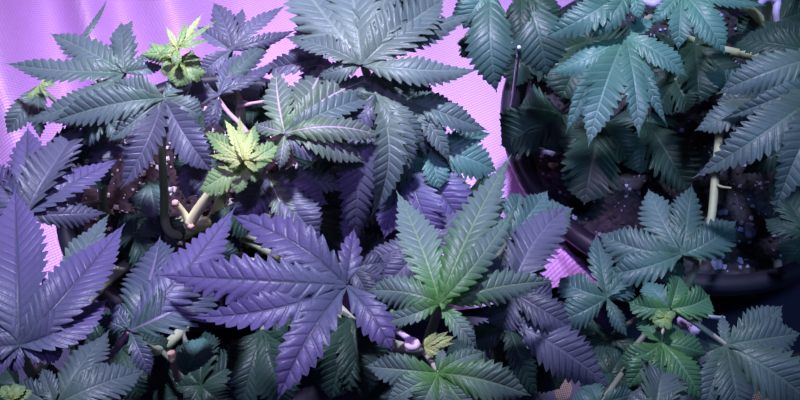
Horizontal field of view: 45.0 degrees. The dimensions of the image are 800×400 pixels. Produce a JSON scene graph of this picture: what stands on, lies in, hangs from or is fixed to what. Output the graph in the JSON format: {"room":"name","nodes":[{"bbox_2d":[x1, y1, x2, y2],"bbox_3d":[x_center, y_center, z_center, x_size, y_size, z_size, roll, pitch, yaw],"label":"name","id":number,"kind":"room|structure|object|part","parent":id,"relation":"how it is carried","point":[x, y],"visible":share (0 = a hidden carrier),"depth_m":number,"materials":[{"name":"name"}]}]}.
{"room":"indoor grow room","nodes":[
{"label":"indoor grow room","id":0,"kind":"room"},
{"bbox_2d":[0,0,597,311],"bbox_3d":[0.000,-0.117,0.934,1.800,0.082,0.460,0,58,0],"label":"wall","id":1,"kind":"structure","parent":0,"point":[26,26],"depth_m":0.98,"materials":[{"name":"white paint"}]},
{"bbox_2d":[56,72,341,331],"bbox_3d":[-0.156,0.019,0.827,0.245,0.112,0.245,0,58,0],"label":"plant pot","id":2,"kind":"object","parent":1,"relation":"on","point":[250,94],"visible":0.02,"depth_m":0.76,"materials":[{"name":"black plastic"}]},
{"bbox_3d":[-0.156,0.020,0.828,0.234,0.110,0.234,0,58,0],"label":"pot","id":3,"kind":"part","parent":2,"relation":"part of","materials":[{"name":"black plastic"}]},
{"bbox_2d":[81,98,298,308],"bbox_3d":[-0.156,-0.001,0.795,0.207,0.023,0.207,0,58,0],"label":"potting soil","id":4,"kind":"object","parent":2,"relation":"in","point":[117,196],"visible":0.09,"depth_m":0.80,"materials":[{"name":"brown soil"}]},
{"bbox_2d":[0,0,608,399],"bbox_3d":[-0.079,0.007,0.654,0.411,0.243,0.375,0,58,0],"label":"plant","id":5,"kind":"object","parent":4,"relation":"on","point":[378,178],"visible":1,"depth_m":0.60,"materials":[{"name":"green plant"}]},
{"bbox_3d":[-0.148,0.017,0.709,0.010,0.141,0.092,-11,59,-7],"label":"stem","id":6,"kind":"part","parent":5,"relation":"part of","materials":[{"name":"plant"}]},
{"bbox_2d":[393,328,420,350],"bbox_3d":[0.001,0.076,0.529,0.008,0.031,0.030,-31,63,-18],"label":"tie","id":7,"kind":"object","parent":5,"relation":"attached to","point":[415,342],"visible":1,"depth_m":0.52,"materials":[{"name":"white plastic"}]},
{"bbox_2d":[500,0,799,295],"bbox_3d":[0.249,-0.041,0.865,0.326,0.112,0.326,0,58,0],"label":"plant pot","id":8,"kind":"object","parent":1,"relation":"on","point":[578,238],"visible":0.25,"depth_m":0.76,"materials":[{"name":"black plastic"}]},
{"bbox_2d":[510,45,520,107],"bbox_3d":[0.088,-0.091,0.737,0.003,0.128,0.048,11,59,7],"label":"wire","id":9,"kind":"object","parent":8,"relation":"attached to","point":[518,46],"visible":0.93,"depth_m":0.73,"materials":[{"name":"black metal"}]},
{"bbox_2d":[523,6,799,274],"bbox_3d":[0.249,-0.061,0.832,0.288,0.025,0.288,0,58,0],"label":"potting soil","id":10,"kind":"object","parent":8,"relation":"in","point":[748,200],"visible":0.27,"depth_m":0.80,"materials":[{"name":"brown soil"}]},
{"bbox_2d":[541,150,556,156],"bbox_3d":[0.126,-0.039,0.816,0.014,0.006,0.008,0,58,0],"label":"lump","id":11,"kind":"object","parent":10,"relation":"on","point":[544,152],"visible":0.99,"depth_m":0.81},
{"bbox_2d":[548,162,558,168],"bbox_3d":[0.129,-0.028,0.810,0.010,0.007,0.007,0,58,0],"label":"pebble","id":12,"kind":"object","parent":10,"relation":"on","point":[552,165],"visible":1,"depth_m":0.81,"materials":[{"name":"stone"}]},
{"bbox_2d":[451,0,799,399],"bbox_3d":[0.194,-0.023,0.690,0.319,0.212,0.396,0,58,0],"label":"plant","id":13,"kind":"object","parent":10,"relation":"on","point":[681,70],"visible":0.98,"depth_m":0.64,"materials":[{"name":"green plant"}]},
{"bbox_2d":[643,0,662,7],"bbox_3d":[0.175,-0.138,0.679,0.020,0.010,0.010,0,58,0],"label":"tie","id":14,"kind":"object","parent":13,"relation":"attached to","point":[649,3],"visible":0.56,"depth_m":0.68,"materials":[{"name":"white plastic"}]},
{"bbox_2d":[676,317,700,336],"bbox_3d":[0.186,0.082,0.621,0.015,0.018,0.017,0,58,0],"label":"tie","id":15,"kind":"object","parent":13,"relation":"attached to","point":[684,325],"visible":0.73,"depth_m":0.61,"materials":[{"name":"white plastic"}]},
{"bbox_2d":[698,314,725,322],"bbox_3d":[0.210,0.078,0.646,0.021,0.019,0.007,-6,58,-4],"label":"wire","id":16,"kind":"object","parent":13,"relation":"attached to","point":[714,317],"visible":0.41,"depth_m":0.64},
{"bbox_3d":[0.294,-0.119,0.785,0.057,0.153,0.018,-26,62,-15],"label":"stem","id":17,"kind":"part","parent":13,"relation":"part of","materials":[{"name":"green plant"}]},
{"bbox_2d":[758,0,781,21],"bbox_3d":[0.276,-0.137,0.712,0.014,0.025,0.028,-36,65,-20],"label":"tie","id":18,"kind":"object","parent":13,"relation":"attached to","point":[777,4],"visible":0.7,"depth_m":0.71,"materials":[{"name":"white plastic"}]},
{"bbox_2d":[710,259,722,269],"bbox_3d":[0.250,0.050,0.761,0.010,0.006,0.010,0,58,0],"label":"lump","id":19,"kind":"object","parent":10,"relation":"on","point":[718,263],"visible":0.98,"depth_m":0.76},
{"bbox_2d":[717,209,727,214],"bbox_3d":[0.262,0.011,0.786,0.010,0.007,0.007,0,58,0],"label":"lump","id":20,"kind":"object","parent":10,"relation":"on","point":[723,211],"visible":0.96,"depth_m":0.78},
{"bbox_2d":[744,223,756,238],"bbox_3d":[0.280,0.025,0.776,0.009,0.011,0.013,0,58,0],"label":"lump","id":21,"kind":"object","parent":10,"relation":"on","point":[749,231],"visible":1,"depth_m":0.77,"materials":[{"name":"grey stone"}]},
{"bbox_2d":[772,259,781,267],"bbox_3d":[0.297,0.052,0.760,0.007,0.007,0.011,0,58,0],"label":"pebble","id":22,"kind":"object","parent":10,"relation":"on","point":[777,263],"visible":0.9,"depth_m":0.76,"materials":[{"name":"grey stone"}]},
{"bbox_2d":[18,282,799,399],"bbox_3d":[0.000,0.337,0.698,1.800,0.001,0.920,0,58,0],"label":"floor","id":23,"kind":"structure","parent":0,"point":[731,307],"depth_m":0.84,"materials":[{"name":"black fabric"}]}
]}

